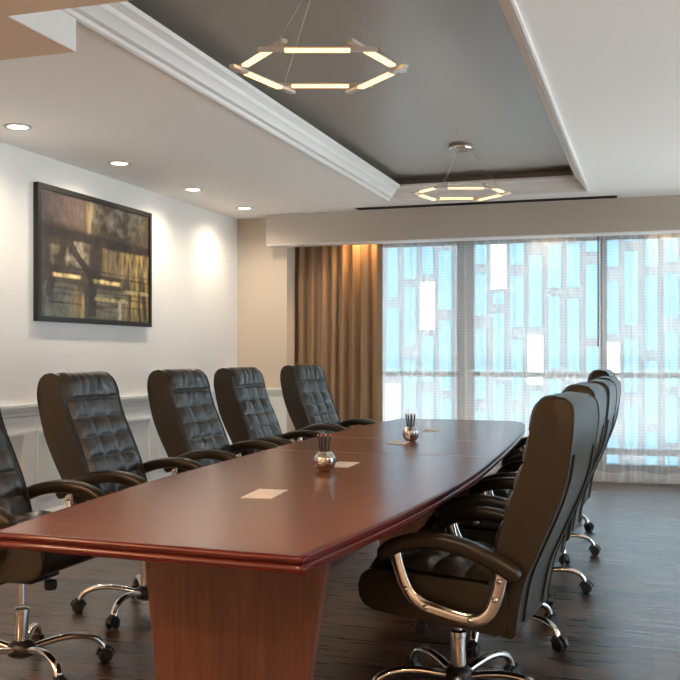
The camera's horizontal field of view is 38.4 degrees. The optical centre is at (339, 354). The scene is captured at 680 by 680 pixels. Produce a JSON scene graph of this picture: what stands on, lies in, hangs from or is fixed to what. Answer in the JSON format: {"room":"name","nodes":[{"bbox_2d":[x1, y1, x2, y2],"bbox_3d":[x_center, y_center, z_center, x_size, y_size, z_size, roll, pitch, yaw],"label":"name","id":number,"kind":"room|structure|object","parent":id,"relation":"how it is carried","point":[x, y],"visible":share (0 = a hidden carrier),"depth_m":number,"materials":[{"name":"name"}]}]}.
{"room":"conference room","nodes":[
{"label":"conference room","id":0,"kind":"room"},
{"bbox_2d":[0,0,132,59],"bbox_3d":[-0.538,-1.324,0.745,6.680,0.152,5.890,0,0,18],"label":"ceiling","id":1,"kind":"structure","parent":0,"point":[17,40],"depth_m":3.75,"materials":[{"name":"paint"}]},
{"bbox_2d":[7,10,75,51],"bbox_3d":[-1.158,-1.324,3.804,0.006,0.152,0.444,0,0,18],"label":"trim","id":2,"kind":"structure","parent":1,"relation":"attached to","point":[58,26],"depth_m":3.87,"materials":[{"name":"white paint"}]},
{"bbox_2d":[0,142,236,405],"bbox_3d":[-2.819,-0.190,4.765,0.120,2.820,12.350,0,0,18],"label":"wall","id":3,"kind":"structure","parent":0,"point":[194,248],"depth_m":7.93,"materials":[{"name":"white paint"}]},
{"bbox_2d":[43,504,65,511],"bbox_3d":[-2.817,1.147,4.497,0.030,0.145,11.642,0,0,18],"label":"baseboard","id":4,"kind":"structure","parent":3,"relation":"attached to","point":[56,508],"depth_m":6.96,"materials":[{"name":"paint"}]},
{"bbox_2d":[33,181,151,326],"bbox_3d":[-1.856,-0.717,7.499,0.039,0.962,1.605,0,0,18],"label":"framed painting","id":5,"kind":"object","parent":3,"relation":"attached to","point":[92,256],"visible":1,"depth_m":7.36},
{"bbox_2d":[0,388,282,418],"bbox_3d":[-2.578,0.378,4.425,0.545,0.085,11.650,0,0,18],"label":"trim","id":6,"kind":"structure","parent":3,"relation":"attached to","point":[22,410],"depth_m":6.74,"materials":[{"name":"paint"}]},
{"bbox_2d":[3,396,286,510],"bbox_3d":[-2.578,0.810,4.425,0.545,0.780,11.650,0,0,18],"label":"wainscoting","id":7,"kind":"structure","parent":3,"relation":"attached to","point":[26,435],"depth_m":6.91,"materials":[{"name":"paint"}]},
{"bbox_2d":[237,218,294,441],"bbox_3d":[-0.706,-0.090,10.257,0.545,2.620,0.600,0,0,18],"label":"wall","id":8,"kind":"structure","parent":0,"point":[265,274],"depth_m":9.97,"materials":[{"name":"beige paint"}]},
{"bbox_2d":[0,0,679,218],"bbox_3d":[0.419,-1.500,3.725,6.880,0.200,12.350,0,0,18],"label":"ceiling","id":9,"kind":"structure","parent":0,"point":[611,68],"depth_m":5.68,"materials":[{"name":"white paint"}]},
{"bbox_2d":[3,123,32,129],"bbox_3d":[-1.970,-1.396,5.968,0.172,0.008,0.172,0,0,18],"label":"recessed light","id":10,"kind":"object","parent":9,"relation":"in","point":[14,126],"visible":1,"depth_m":5.96,"materials":[{"name":"silver metal"}]},
{"bbox_2d":[107,161,130,165],"bbox_3d":[-1.606,-1.396,7.101,0.172,0.008,0.172,0,0,18],"label":"recessed light","id":11,"kind":"object","parent":9,"relation":"in","point":[117,163],"visible":1,"depth_m":7.10,"materials":[{"name":"silver metal"}]},
{"bbox_2d":[183,188,202,191],"bbox_3d":[-1.243,-1.396,8.234,0.172,0.008,0.172,0,0,18],"label":"recessed light","id":12,"kind":"object","parent":9,"relation":"in","point":[184,189],"visible":1,"depth_m":8.22,"materials":[{"name":"silver metal"}]},
{"bbox_2d":[235,207,252,209],"bbox_3d":[-0.909,-1.396,9.272,0.172,0.008,0.172,0,0,18],"label":"recessed light","id":13,"kind":"object","parent":9,"relation":"in","point":[240,208],"visible":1,"depth_m":9.29,"materials":[{"name":"silver metal"}]},
{"bbox_2d":[229,0,408,93],"bbox_3d":[-0.087,-1.370,4.040,0.734,0.398,0.742,0,0,18],"label":"pendant light","id":14,"kind":"object","parent":9,"relation":"hanging from","point":[263,52],"visible":1,"depth_m":4.00,"materials":[{"name":"silver metal"}]},
{"bbox_2d":[61,0,588,201],"bbox_3d":[0.378,-1.445,5.755,1.765,0.126,5.834,0,0,18],"label":"trim","id":15,"kind":"structure","parent":9,"relation":"attached to","point":[123,24],"depth_m":5.46,"materials":[{"name":"white paint"}]},
{"bbox_2d":[295,244,382,441],"bbox_3d":[-0.025,-0.091,9.952,0.932,2.607,0.112,0,0,18],"label":"drape","id":16,"kind":"object","parent":9,"relation":"hanging from","point":[339,289],"visible":0.62,"depth_m":9.94,"materials":[{"name":"fabric"}]},
{"bbox_2d":[411,142,511,201],"bbox_3d":[0.904,-1.381,7.282,0.734,0.375,0.742,0,0,18],"label":"pendant light","id":17,"kind":"object","parent":9,"relation":"hanging from","point":[460,147],"visible":1,"depth_m":7.22,"materials":[{"name":"silver metal"}]},
{"bbox_2d":[266,195,679,244],"bbox_3d":[2.280,-1.250,8.878,6.285,0.300,0.200,0,0,18],"label":"curtain pelmet","id":18,"kind":"structure","parent":9,"relation":"attached to","point":[658,212],"depth_m":9.09,"materials":[{"name":"beige paint"}]},
{"bbox_2d":[266,230,679,247],"bbox_3d":[2.281,-1.095,8.878,6.283,0.008,0.197,0,0,18],"label":"trim","id":19,"kind":"structure","parent":18,"relation":"attached to","point":[656,231],"depth_m":9.13,"materials":[{"name":"white paint"}]},
{"bbox_2d":[355,195,616,209],"bbox_3d":[1.303,-1.395,8.966,2.400,0.010,0.110,0,0,18],"label":"ceiling vent","id":20,"kind":"object","parent":9,"relation":"in","point":[614,196],"visible":1,"depth_m":8.93,"materials":[{"name":"black metal"}]},
{"bbox_3d":[2.500,-1.386,9.293,6.080,0.027,0.025,0,0,18],"label":"track","id":21,"kind":"object","parent":9,"relation":"attached to","visible":0},
{"bbox_2d":[383,236,600,480],"bbox_3d":[1.415,-0.098,9.602,2.236,2.595,0.072,0,0,18],"label":"sheer curtain","id":22,"kind":"object","parent":21,"relation":"hanging from","point":[597,475],"visible":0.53,"depth_m":9.59,"materials":[{"name":"white fabric"}]},
{"bbox_2d":[597,236,598,345],"bbox_3d":[2.419,-0.730,9.138,0.012,1.300,0.012,0,0,18],"label":"wand","id":23,"kind":"object","parent":21,"relation":"hanging from","point":[597,236],"visible":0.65,"depth_m":9.13,"materials":[{"name":"black plastic"}]},
{"bbox_2d":[602,234,679,482],"bbox_3d":[3.912,-0.098,8.769,3.011,2.595,0.073,0,0,18],"label":"sheer curtain","id":24,"kind":"object","parent":21,"relation":"hanging from","point":[632,476],"visible":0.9,"depth_m":9.12,"materials":[{"name":"white fabric"}]},
{"bbox_2d":[0,477,679,679],"bbox_3d":[0.419,1.280,3.725,6.880,0.120,12.350,0,0,18],"label":"floor","id":25,"kind":"structure","parent":0,"point":[627,627],"depth_m":4.46,"materials":[{"name":"brown wood"}]},
{"bbox_2d":[0,409,114,679],"bbox_3d":[-1.288,0.650,3.764,0.748,1.139,0.678,0,0,18],"label":"office chair","id":26,"kind":"object","parent":25,"relation":"on","point":[22,567],"visible":0.64,"depth_m":3.75,"materials":[{"name":"black leather"}]},
{"bbox_2d":[14,510,51,523],"bbox_3d":[-1.200,0.644,3.746,0.455,0.068,0.440,0,0,18],"label":"cushion","id":27,"kind":"object","parent":26,"relation":"on","point":[21,515],"depth_m":3.87,"materials":[{"name":"leather"}]},
{"bbox_2d":[37,371,203,629],"bbox_3d":[-0.972,0.650,4.646,0.779,1.139,0.684,0,0,18],"label":"office chair","id":28,"kind":"object","parent":25,"relation":"on","point":[89,438],"visible":0.63,"depth_m":4.57,"materials":[{"name":"black leather"}]},
{"bbox_2d":[105,487,128,494],"bbox_3d":[-0.898,0.644,4.636,0.455,0.068,0.440,0,0,18],"label":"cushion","id":29,"kind":"object","parent":28,"relation":"on","point":[108,490],"depth_m":4.56,"materials":[{"name":"leather"}]},
{"bbox_2d":[147,368,278,474],"bbox_3d":[-0.650,0.650,5.665,0.768,1.139,0.683,0,0,20],"label":"office chair","id":30,"kind":"object","parent":25,"relation":"on","point":[188,424],"visible":0.48,"depth_m":5.55,"materials":[{"name":"black leather"}]},
{"bbox_2d":[0,418,524,679],"bbox_3d":[0.200,0.845,4.749,1.179,0.750,4.905,0,0,18],"label":"conference table","id":31,"kind":"object","parent":25,"relation":"on","point":[237,586],"visible":0.95,"depth_m":3.03,"materials":[{"name":"brown wood"}]},
{"bbox_2d":[241,489,286,498],"bbox_3d":[-0.253,0.469,3.295,0.105,0.002,0.210,0,0,12],"label":"paper card","id":32,"kind":"object","parent":31,"relation":"on","point":[260,493],"visible":1,"depth_m":3.29,"materials":[{"name":"white paper"}]},
{"bbox_2d":[314,451,335,471],"bbox_3d":[-0.061,0.429,3.948,0.092,0.080,0.092,0,0,18],"label":"pot","id":33,"kind":"object","parent":31,"relation":"on","point":[323,461],"visible":0.99,"depth_m":3.92,"materials":[{"name":"silver metal"}]},
{"bbox_2d":[317,434,320,451],"bbox_3d":[-0.078,0.391,3.942,0.029,0.142,0.007,0,0,-19],"label":"pencil","id":34,"kind":"object","parent":33,"relation":"in","point":[317,434],"visible":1,"depth_m":3.94,"materials":[{"name":"black wood"}]},
{"bbox_2d":[327,435,330,451],"bbox_3d":[-0.048,0.391,3.936,0.029,0.142,0.007,0,0,41],"label":"pencil","id":35,"kind":"object","parent":33,"relation":"in","point":[329,435],"visible":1,"depth_m":3.93,"materials":[{"name":"black wood"}]},
{"bbox_2d":[334,461,359,467],"bbox_3d":[0.015,0.469,4.175,0.095,0.002,0.200,0,0,16],"label":"paper card","id":36,"kind":"object","parent":31,"relation":"on","point":[338,464],"visible":0.79,"depth_m":4.17,"materials":[{"name":"white paper"}]},
{"bbox_2d":[386,441,409,443],"bbox_3d":[0.309,0.469,5.215,0.105,0.002,0.180,0,0,13],"label":"paper card","id":37,"kind":"object","parent":31,"relation":"on","point":[390,442],"visible":1,"depth_m":5.21,"materials":[{"name":"white paper"}]},
{"bbox_2d":[402,426,418,440],"bbox_3d":[0.387,0.429,5.327,0.092,0.080,0.092,0,0,18],"label":"pot","id":38,"kind":"object","parent":31,"relation":"on","point":[409,433],"visible":1,"depth_m":5.29,"materials":[{"name":"silver metal"}]},
{"bbox_2d":[421,428,439,430],"bbox_3d":[0.569,0.469,6.108,0.100,0.002,0.220,0,0,14],"label":"paper card","id":39,"kind":"object","parent":31,"relation":"on","point":[425,429],"visible":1,"depth_m":6.12,"materials":[{"name":"white paper"}]},
{"bbox_2d":[214,367,323,456],"bbox_3d":[-0.385,0.650,6.455,0.772,1.139,0.684,0,0,20],"label":"office chair","id":40,"kind":"object","parent":25,"relation":"on","point":[246,411],"visible":0.39,"depth_m":6.36,"materials":[{"name":"black leather"}]},
{"bbox_2d":[280,364,376,440],"bbox_3d":[-0.005,0.647,7.627,0.774,1.145,0.684,0,0,27],"label":"office chair","id":41,"kind":"object","parent":25,"relation":"on","point":[309,403],"visible":0.49,"depth_m":7.56,"materials":[{"name":"black leather"}]},
{"bbox_2d":[358,391,599,679],"bbox_3d":[0.481,0.675,3.412,0.756,1.090,0.680,0,0,24],"label":"office chair","id":42,"kind":"object","parent":25,"relation":"on","point":[448,579],"visible":1,"depth_m":3.18,"materials":[{"name":"black leather"}]},
{"bbox_2d":[369,541,495,580],"bbox_3d":[0.394,0.706,3.458,0.455,0.068,0.440,0,0,24],"label":"cushion","id":43,"kind":"object","parent":42,"relation":"on","point":[437,563],"depth_m":3.28,"materials":[{"name":"leather"}]},
{"bbox_2d":[413,382,607,656],"bbox_3d":[0.717,0.669,4.206,0.799,1.102,0.683,0,0,21],"label":"office chair","id":44,"kind":"object","parent":25,"relation":"on","point":[482,531],"visible":0.28,"depth_m":4.03,"materials":[{"name":"black leather"}]},
{"bbox_2d":[425,513,499,529],"bbox_3d":[0.647,0.694,4.247,0.455,0.068,0.440,0,0,21],"label":"cushion","id":45,"kind":"object","parent":44,"relation":"on","point":[480,525],"depth_m":4.06,"materials":[{"name":"leather"}]},
{"bbox_2d":[477,379,616,605],"bbox_3d":[1.012,0.673,5.043,0.780,1.095,0.682,0,0,20],"label":"office chair","id":46,"kind":"object","parent":25,"relation":"on","point":[508,470],"visible":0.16,"depth_m":4.96,"materials":[{"name":"black leather"}]},
{"bbox_2d":[493,489,513,498],"bbox_3d":[0.924,0.701,5.061,0.455,0.068,0.440,0,0,20],"label":"cushion","id":47,"kind":"object","parent":46,"relation":"on","point":[505,493],"depth_m":4.89,"materials":[{"name":"leather"}]},
{"bbox_2d":[501,369,614,531],"bbox_3d":[1.520,0.660,6.911,0.792,1.120,0.683,0,0,20],"label":"office chair","id":48,"kind":"object","parent":25,"relation":"on","point":[588,526],"visible":0.18,"depth_m":6.72,"materials":[{"name":"black leather"}]},
{"bbox_2d":[507,448,520,454],"bbox_3d":[1.447,0.676,6.952,0.455,0.068,0.440,0,0,20],"label":"cushion","id":49,"kind":"object","parent":48,"relation":"on","point":[513,452],"depth_m":6.81,"materials":[{"name":"leather"}]},
{"bbox_2d":[496,376,620,564],"bbox_3d":[1.300,0.675,5.980,0.785,1.090,0.683,0,0,20],"label":"office chair","id":50,"kind":"object","parent":25,"relation":"on","point":[564,558],"visible":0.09,"depth_m":5.93,"materials":[{"name":"black leather"}]},
{"bbox_2d":[597,471,679,484],"bbox_3d":[2.546,-0.090,9.460,6.135,2.620,0.130,0,0,18],"label":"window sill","id":51,"kind":"structure","parent":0,"point":[601,471],"depth_m":9.25,"materials":[{"name":"white paint"}]},
{"bbox_2d":[383,233,679,472],"bbox_3d":[2.543,-0.030,9.450,6.125,2.300,0.090,0,0,18],"label":"window","id":52,"kind":"structure","parent":51,"relation":"attached to","point":[470,247],"depth_m":9.79,"materials":[{"name":"metal"}]},
{"label":"outside","id":53,"kind":"structure","parent":0,"visible":0},
{"bbox_3d":[10.683,9.320,33.277,80.000,0.200,50.100,0,0,18],"label":"ground","id":54,"kind":"structure","parent":53,"visible":0},
{"bbox_2d":[383,238,679,464],"bbox_3d":[5.419,1.920,23.425,28.000,14.600,4.080,0,0,18],"label":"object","id":55,"kind":"structure","parent":54,"relation":"on","point":[506,263],"depth_m":21.67,"materials":[{"name":"concrete"}]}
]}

